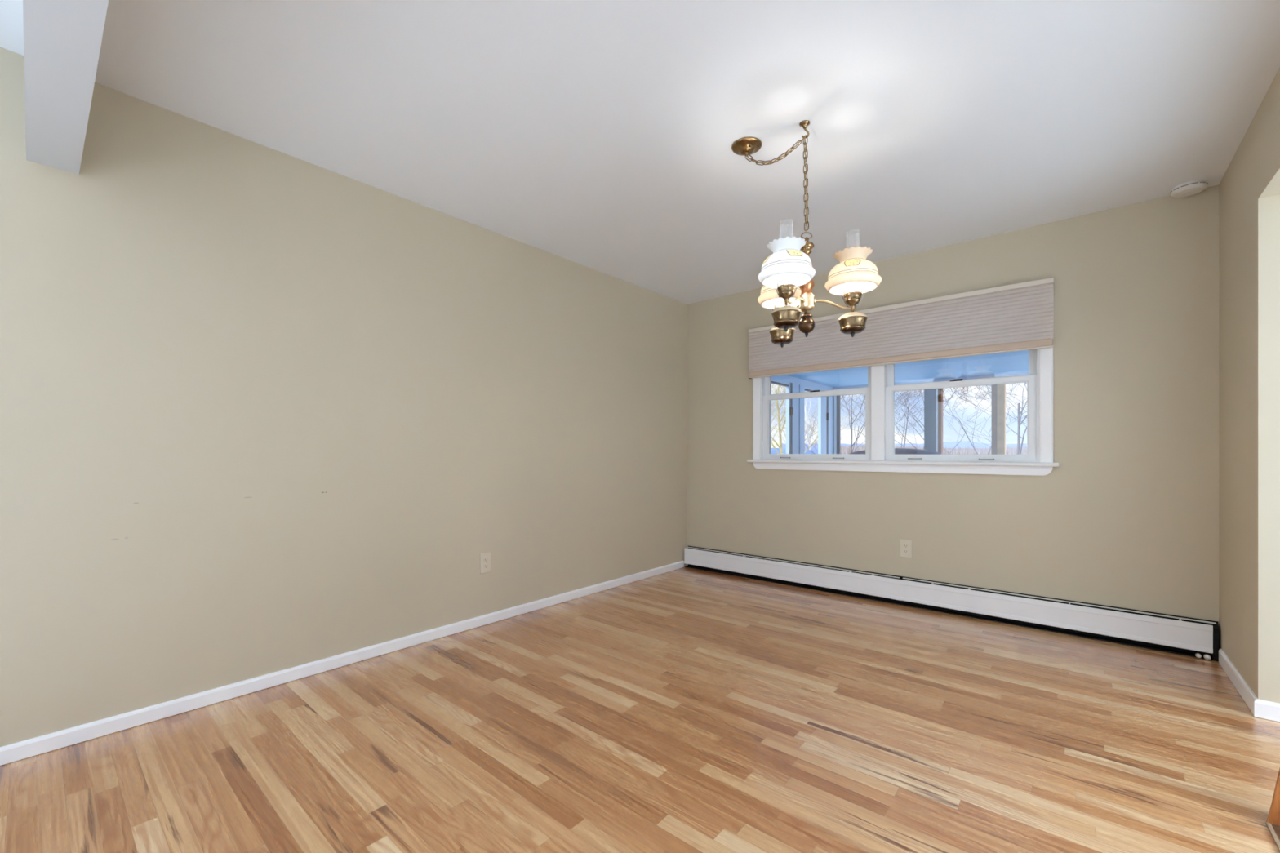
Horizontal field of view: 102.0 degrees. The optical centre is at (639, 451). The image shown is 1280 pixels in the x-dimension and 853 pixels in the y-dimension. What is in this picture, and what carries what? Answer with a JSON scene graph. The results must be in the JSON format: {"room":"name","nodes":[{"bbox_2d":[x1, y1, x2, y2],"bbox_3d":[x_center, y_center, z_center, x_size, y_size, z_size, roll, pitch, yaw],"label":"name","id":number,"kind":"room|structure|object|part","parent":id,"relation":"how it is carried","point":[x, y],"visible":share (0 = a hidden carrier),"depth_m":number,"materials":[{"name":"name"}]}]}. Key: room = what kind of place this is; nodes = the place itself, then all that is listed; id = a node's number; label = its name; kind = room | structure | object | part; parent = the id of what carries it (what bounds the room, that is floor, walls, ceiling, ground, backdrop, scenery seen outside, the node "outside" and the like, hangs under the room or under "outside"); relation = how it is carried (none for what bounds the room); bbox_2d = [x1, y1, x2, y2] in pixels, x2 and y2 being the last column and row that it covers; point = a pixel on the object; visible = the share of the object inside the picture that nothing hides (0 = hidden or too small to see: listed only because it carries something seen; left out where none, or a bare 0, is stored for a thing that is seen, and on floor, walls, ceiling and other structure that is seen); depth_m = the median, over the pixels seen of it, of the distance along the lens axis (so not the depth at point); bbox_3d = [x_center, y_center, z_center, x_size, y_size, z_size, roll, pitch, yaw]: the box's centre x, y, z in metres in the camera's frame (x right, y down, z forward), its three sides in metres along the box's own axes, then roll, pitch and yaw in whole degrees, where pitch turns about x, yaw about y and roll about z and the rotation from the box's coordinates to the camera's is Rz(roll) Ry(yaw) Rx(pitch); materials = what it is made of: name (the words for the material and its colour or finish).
{"room":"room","nodes":[
{"label":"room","id":0,"kind":"room"},
{"bbox_2d":[0,47,687,746],"bbox_3d":[-2.409,-0.156,1.599,0.150,2.440,8.912,0,0,40],"label":"wall","id":1,"kind":"structure","parent":0,"point":[264,410],"depth_m":2.34,"materials":[{"name":"beige paint"}]},
{"bbox_2d":[22,0,108,174],"bbox_3d":[-0.826,-1.196,0.768,3.338,0.360,0.125,0,0,40],"label":"beam","id":2,"kind":"structure","parent":1,"relation":"attached to","point":[63,38],"depth_m":1.39,"materials":[{"name":"grey paint"}]},
{"bbox_2d":[0,560,684,765],"bbox_3d":[-2.417,1.032,1.464,0.012,0.059,8.696,0,0,40],"label":"baseboard","id":3,"kind":"structure","parent":1,"relation":"attached to","point":[9,753],"depth_m":2.33,"materials":[{"name":"white paint"}]},
{"bbox_2d":[480,551,490,573],"bbox_3d":[-0.951,0.685,3.190,0.009,0.124,0.076,0,0,40],"label":"wall outlet","id":4,"kind":"object","parent":1,"relation":"attached to","point":[485,558],"visible":1,"depth_m":3.19,"materials":[{"name":"beige plastic"}]},
{"bbox_2d":[0,566,1279,852],"bbox_3d":[0.302,1.124,2.147,3.668,0.120,4.362,0,0,40],"label":"floor","id":5,"kind":"structure","parent":0,"point":[684,709],"depth_m":1.82,"materials":[{"name":"brown wood"}]},
{"bbox_2d":[1266,768,1279,851],"bbox_3d":[1.822,0.754,1.335,0.237,0.620,0.295,0,0,40],"label":"wooden post","id":6,"kind":"object","parent":5,"relation":"on","point":[1273,823],"visible":1,"depth_m":1.47,"materials":[{"name":"brown wood"}]},
{"bbox_3d":[1.807,1.061,1.311,0.228,0.005,0.238,0,0,40],"label":"board","id":7,"kind":"part","parent":6,"relation":"part of","materials":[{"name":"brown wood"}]},
{"bbox_2d":[0,0,1279,304],"bbox_3d":[0.285,-1.436,-0.826,7.496,0.120,9.112,0,0,40],"label":"ceiling","id":8,"kind":"structure","parent":0,"point":[599,135],"depth_m":2.06,"materials":[{"name":"white paint"}]},
{"bbox_2d":[731,120,881,347],"bbox_3d":[0.683,-0.924,2.210,0.530,0.905,0.488,0,0,-17],"label":"chandelier","id":9,"kind":"object","parent":8,"relation":"hanging from","point":[786,275],"visible":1,"depth_m":2.09,"materials":[{"name":"gold metal"}]},
{"bbox_3d":[0.588,-1.123,2.244,0.276,0.418,0.014,0,0,36],"label":"chain","id":10,"kind":"part","parent":9,"relation":"part of","materials":[{"name":"gold metal"}]},
{"bbox_3d":[0.643,-0.743,2.340,0.216,0.146,0.216,0,0,-28],"label":"lamp shade","id":11,"kind":"part","parent":9,"relation":"part of","materials":[{"name":"beige glass"}]},
{"bbox_3d":[0.643,-0.558,2.340,0.116,0.027,0.116,0,0,40],"label":"fount lid","id":12,"kind":"part","parent":9,"relation":"part of","materials":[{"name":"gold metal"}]},
{"bbox_3d":[0.575,-0.558,2.033,0.116,0.027,0.116,0,0,40],"label":"fount lid","id":13,"kind":"part","parent":9,"relation":"part of","materials":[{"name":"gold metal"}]},
{"bbox_3d":[0.575,-0.611,2.033,0.070,0.074,0.070,0,0,40],"label":"burner","id":14,"kind":"part","parent":9,"relation":"part of","materials":[{"name":"gold metal"}]},
{"bbox_3d":[0.575,-0.701,2.033,0.017,0.086,0.017,0,0,40],"label":"bulb","id":15,"kind":"part","parent":9,"relation":"part of","materials":[{"name":"white glass"}]},
{"bbox_3d":[0.575,-0.743,2.033,0.216,0.146,0.216,0,0,-8],"label":"lamp shade","id":16,"kind":"part","parent":9,"relation":"part of","materials":[{"name":"white glass"}]},
{"bbox_3d":[0.628,-0.612,2.091,0.017,0.050,0.158,0,0,43],"label":"arm","id":17,"kind":"part","parent":9,"relation":"part of","materials":[{"name":"gold metal"}]},
{"bbox_3d":[0.797,-0.612,2.145,0.158,0.050,0.017,0,0,13],"label":"arm","id":18,"kind":"part","parent":9,"relation":"part of","materials":[{"name":"gold metal"}]},
{"bbox_3d":[0.874,-0.558,2.128,0.116,0.027,0.116,0,0,40],"label":"fount lid","id":19,"kind":"part","parent":9,"relation":"part of","materials":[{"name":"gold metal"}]},
{"bbox_3d":[0.874,-0.611,2.128,0.070,0.074,0.070,0,0,40],"label":"burner","id":20,"kind":"part","parent":9,"relation":"part of","materials":[{"name":"gold metal"}]},
{"bbox_3d":[0.874,-0.743,2.128,0.216,0.146,0.216,0,0,23],"label":"lamp shade","id":21,"kind":"part","parent":9,"relation":"part of","materials":[{"name":"beige glass"}]},
{"bbox_2d":[1169,179,1208,197],"bbox_3d":[2.840,-1.357,2.680,0.135,0.038,0.135,0,0,40],"label":"smoke detector","id":22,"kind":"object","parent":8,"relation":"attached to","point":[1194,187],"visible":1,"depth_m":2.65,"materials":[{"name":"white plastic"}]},
{"bbox_2d":[771,374,833,453],"bbox_3d":[1.689,0.126,6.253,0.035,2.135,3.488,0,0,40],"label":"wall","id":23,"kind":"structure","parent":0,"point":[796,382],"depth_m":6.63,"materials":[{"name":"blue paint"}]},
{"bbox_2d":[771,377,793,453],"bbox_3d":[1.621,-0.049,6.146,0.060,1.625,0.860,0,0,40],"label":"window","id":24,"kind":"structure","parent":23,"relation":"in","point":[789,409],"depth_m":6.40,"materials":[{"name":"blue paint"}]},
{"bbox_2d":[799,384,829,453],"bbox_3d":[2.363,-0.049,7.018,0.060,1.625,0.990,0,0,40],"label":"window","id":25,"kind":"structure","parent":23,"relation":"in","point":[823,402],"depth_m":7.18,"materials":[{"name":"blue paint"}]},
{"bbox_2d":[833,395,836,453],"bbox_3d":[2.871,-0.114,7.570,0.033,1.455,0.110,0,0,40],"label":"trim","id":26,"kind":"structure","parent":23,"relation":"attached to","point":[834,397],"depth_m":7.53,"materials":[{"name":"white paint"}]},
{"bbox_2d":[786,350,1029,387],"bbox_3d":[3.397,-1.219,4.877,4.590,0.555,3.608,0,0,40],"label":"ceiling","id":27,"kind":"structure","parent":0,"point":[1017,362],"depth_m":5.96,"materials":[{"name":"blue paint"}]},
{"bbox_2d":[833,372,1029,389],"bbox_3d":[4.482,0.126,6.244,4.470,2.135,0.120,0,0,40],"label":"wall","id":28,"kind":"structure","parent":0,"point":[1020,373],"depth_m":6.63,"materials":[{"name":"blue paint"}]},
{"bbox_2d":[836,395,840,453],"bbox_3d":[2.887,-0.114,7.530,0.045,1.455,0.030,0,0,40],"label":"trim","id":29,"kind":"structure","parent":28,"relation":"attached to","point":[838,397],"depth_m":7.52,"materials":[{"name":"grey paint"}]},
{"bbox_2d":[924,388,936,451],"bbox_3d":[3.804,-0.114,6.763,0.139,1.455,0.130,0,0,40],"label":"trim","id":30,"kind":"structure","parent":28,"relation":"attached to","point":[930,395],"depth_m":6.71,"materials":[{"name":"grey paint"}]},
{"bbox_2d":[936,388,937,452],"bbox_3d":[3.861,-0.114,6.710,0.016,1.455,0.135,0,0,40],"label":"trim","id":31,"kind":"structure","parent":28,"relation":"attached to","point":[936,388],"depth_m":6.66,"materials":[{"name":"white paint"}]},
{"bbox_2d":[937,388,942,454],"bbox_3d":[3.890,-0.114,6.702,0.039,1.455,0.110,0,0,40],"label":"trim","id":32,"kind":"structure","parent":28,"relation":"attached to","point":[940,390],"depth_m":6.66,"materials":[{"name":"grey wood"}]},
{"bbox_2d":[991,384,996,454],"bbox_3d":[4.332,-0.114,6.320,0.057,1.455,0.120,0,0,40],"label":"trim","id":33,"kind":"structure","parent":28,"relation":"attached to","point":[994,386],"depth_m":6.27,"materials":[{"name":"grey wood"}]},
{"bbox_2d":[996,383,1005,454],"bbox_3d":[4.379,-0.114,6.273,0.076,1.455,0.130,0,0,40],"label":"trim","id":34,"kind":"structure","parent":28,"relation":"attached to","point":[1001,388],"depth_m":6.23,"materials":[{"name":"white wood"}]},
{"bbox_2d":[687,184,1218,625],"bbox_3d":[3.247,-0.156,2.538,7.246,2.440,0.150,0,0,40],"label":"wall","id":35,"kind":"structure","parent":0,"point":[1127,517],"depth_m":3.06,"materials":[{"name":"beige paint"}]},
{"bbox_2d":[746,284,1059,475],"bbox_3d":[1.763,-0.434,3.797,2.042,1.154,0.257,0,0,40],"label":"window","id":36,"kind":"structure","parent":35,"relation":"in","point":[879,455],"depth_m":3.65,"materials":[{"name":"white paint"}]},
{"bbox_3d":[0.979,-0.474,4.356,0.067,1.075,0.022,0,0,40],"label":"casing","id":37,"kind":"part","parent":36,"relation":"part of","materials":[{"name":"white paint"}]},
{"bbox_3d":[1.376,-0.206,4.079,0.873,0.528,0.032,0,0,40],"label":"sash","id":38,"kind":"part","parent":36,"relation":"part of","materials":[{"name":"white plastic"}]},
{"bbox_3d":[1.399,-0.693,4.106,0.873,0.502,0.032,0,0,40],"label":"sash","id":39,"kind":"part","parent":36,"relation":"part of","materials":[{"name":"white plastic"}]},
{"bbox_3d":[1.786,0.065,3.821,1.855,0.014,0.190,0,0,40],"label":"sill","id":40,"kind":"part","parent":36,"relation":"part of","materials":[{"name":"white plastic"}]},
{"bbox_2d":[748,277,1054,378],"bbox_3d":[1.687,-0.823,3.716,2.008,0.414,0.040,0,0,40],"label":"blind","id":41,"kind":"object","parent":36,"relation":"attached to","point":[1018,317],"visible":1,"depth_m":3.50,"materials":[{"name":"fabric"}]},
{"bbox_3d":[1.687,-0.625,3.715,2.000,0.009,0.036,0,0,40],"label":"rail","id":42,"kind":"part","parent":41,"relation":"part of","materials":[{"name":"beige fabric"}]},
{"bbox_3d":[2.108,-0.206,3.456,0.866,0.528,0.032,0,0,40],"label":"sash","id":43,"kind":"part","parent":36,"relation":"part of","materials":[{"name":"white plastic"}]},
{"bbox_3d":[2.131,-0.693,3.483,0.866,0.502,0.032,0,0,40],"label":"sash","id":44,"kind":"part","parent":36,"relation":"part of","materials":[{"name":"white plastic"}]},
{"bbox_3d":[2.442,-0.474,3.110,0.066,1.075,0.022,0,0,40],"label":"casing","id":45,"kind":"part","parent":36,"relation":"part of","materials":[{"name":"white paint"}]},
{"bbox_2d":[900,539,911,558],"bbox_3d":[1.857,0.676,3.616,0.076,0.124,0.009,0,0,40],"label":"wall outlet","id":46,"kind":"object","parent":35,"relation":"attached to","point":[905,544],"visible":1,"depth_m":3.61,"materials":[{"name":"beige plastic"}]},
{"bbox_2d":[684,546,1218,661],"bbox_3d":[1.690,0.969,3.716,3.320,0.190,0.072,0,0,40],"label":"baseboard heater","id":47,"kind":"object","parent":35,"relation":"attached to","point":[1176,634],"visible":1,"depth_m":3.26,"materials":[{"name":"white metal"}]},
{"bbox_3d":[1.106,0.957,4.182,1.827,0.142,0.014,0,0,40],"label":"panel","id":48,"kind":"part","parent":47,"relation":"part of","materials":[{"name":"white metal"}]},
{"bbox_3d":[2.360,0.957,3.114,1.467,0.142,0.014,0,0,40],"label":"panel","id":49,"kind":"part","parent":47,"relation":"part of","materials":[{"name":"white metal"}]},
{"bbox_2d":[1218,67,1279,703],"bbox_3d":[1.742,-0.156,1.110,0.130,2.440,3.975,0,0,40],"label":"wall","id":50,"kind":"structure","parent":0,"point":[1249,189],"depth_m":2.15,"materials":[{"name":"beige paint"}]},
{"bbox_2d":[1218,648,1279,722],"bbox_3d":[2.748,1.027,2.300,0.142,0.070,0.708,0,0,40],"label":"baseboard","id":51,"kind":"structure","parent":50,"relation":"attached to","point":[1261,708],"depth_m":2.15,"materials":[{"name":"white paint"}]},
{"bbox_3d":[3.397,1.254,4.877,4.590,0.120,3.608,0,0,40],"label":"floor","id":52,"kind":"structure","parent":0,"visible":0},
{"bbox_2d":[849,448,942,454],"bbox_3d":[2.683,0.578,5.465,0.900,1.232,0.610,0,0,40],"label":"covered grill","id":53,"kind":"object","parent":52,"relation":"on","point":[897,451],"visible":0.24,"depth_m":5.20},
{"label":"outside","id":54,"kind":"structure","parent":0,"visible":0},
{"bbox_3d":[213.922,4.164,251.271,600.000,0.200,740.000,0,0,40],"label":"ground","id":55,"kind":"structure","parent":54,"visible":0},
{"bbox_2d":[771,384,786,434],"bbox_3d":[9.505,-1.781,38.144,7.502,11.692,9.280,0,0,11],"label":"bare tree","id":56,"kind":"object","parent":55,"relation":"on","point":[776,384],"visible":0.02,"depth_m":38.66,"materials":[{"name":"beige plant"}]},
{"bbox_2d":[771,386,811,449],"bbox_3d":[7.348,-4.204,25.821,5.495,16.540,7.681,0,0,-42],"label":"bare tree","id":57,"kind":"object","parent":55,"relation":"on","point":[806,418],"visible":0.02,"depth_m":26.04,"materials":[{"name":"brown plant"}]},
{"bbox_2d":[771,448,817,453],"bbox_3d":[6.895,1.954,24.500,4.484,4.421,5.932,0,0,11],"label":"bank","id":58,"kind":"object","parent":55,"relation":"on","point":[773,451],"visible":0.02,"depth_m":24.43,"materials":[{"name":"white snow"}]},
{"bbox_2d":[771,441,782,448],"bbox_3d":[6.052,-0.321,23.000,0.430,0.290,0.390,0,0,40],"label":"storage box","id":59,"kind":"object","parent":58,"relation":"on","point":[776,446],"visible":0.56,"depth_m":22.82,"materials":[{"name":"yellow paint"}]},
{"bbox_2d":[771,385,865,453],"bbox_3d":[5.117,-0.900,18.932,6.047,9.935,5.118,0,0,40],"label":"bare tree","id":60,"kind":"object","parent":55,"relation":"on","point":[779,420],"visible":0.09,"depth_m":18.49,"materials":[{"name":"beige plant"}]},
{"bbox_2d":[782,390,921,453],"bbox_3d":[5.767,-0.182,13.712,4.052,8.498,4.353,0,0,-11],"label":"bare tree","id":61,"kind":"object","parent":55,"relation":"on","point":[849,411],"visible":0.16,"depth_m":13.90,"materials":[{"name":"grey plant"}]},
{"bbox_2d":[841,390,943,448],"bbox_3d":[11.409,-0.576,23.484,6.187,9.282,5.014,0,0,-8],"label":"bare tree","id":62,"kind":"object","parent":55,"relation":"on","point":[905,395],"visible":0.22,"depth_m":23.57,"materials":[{"name":"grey plant"}]},
{"bbox_2d":[840,444,1026,454],"bbox_3d":[65.086,1.383,108.658,48.528,5.562,71.106,0,0,40],"label":"hill","id":63,"kind":"structure","parent":55,"relation":"on","point":[1013,450],"depth_m":103.55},
{"bbox_2d":[840,444,1026,454],"bbox_3d":[17.886,1.855,29.091,18.234,4.423,10.326,0,0,-1],"label":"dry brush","id":64,"kind":"object","parent":55,"relation":"on","point":[968,451],"visible":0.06,"depth_m":28.09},
{"bbox_2d":[894,386,986,454],"bbox_3d":[10.034,-0.540,17.663,5.027,9.213,5.388,0,0,40],"label":"bare tree","id":65,"kind":"object","parent":55,"relation":"on","point":[904,412],"visible":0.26,"depth_m":18.12,"materials":[{"name":"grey plant"}]},
{"bbox_2d":[902,382,1026,454],"bbox_3d":[7.164,0.166,9.515,4.318,7.801,4.485,0,0,14],"label":"bare tree","id":66,"kind":"object","parent":55,"relation":"on","point":[1019,447],"visible":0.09,"depth_m":9.85,"materials":[{"name":"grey plant"}]},
{"bbox_2d":[965,382,1026,426],"bbox_3d":[16.879,-1.222,22.794,6.816,10.578,5.932,0,0,29],"label":"bare tree","id":67,"kind":"object","parent":55,"relation":"on","point":[1026,383],"visible":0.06,"depth_m":23.36,"materials":[{"name":"grey plant"}]},
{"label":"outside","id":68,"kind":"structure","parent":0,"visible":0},
{"bbox_2d":[777,440,1026,449],"bbox_3d":[244.224,-3.099,500.709,297.787,14.525,356.727,0,0,40],"label":"hill","id":69,"kind":"structure","parent":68,"point":[964,444],"depth_m":469.23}
]}

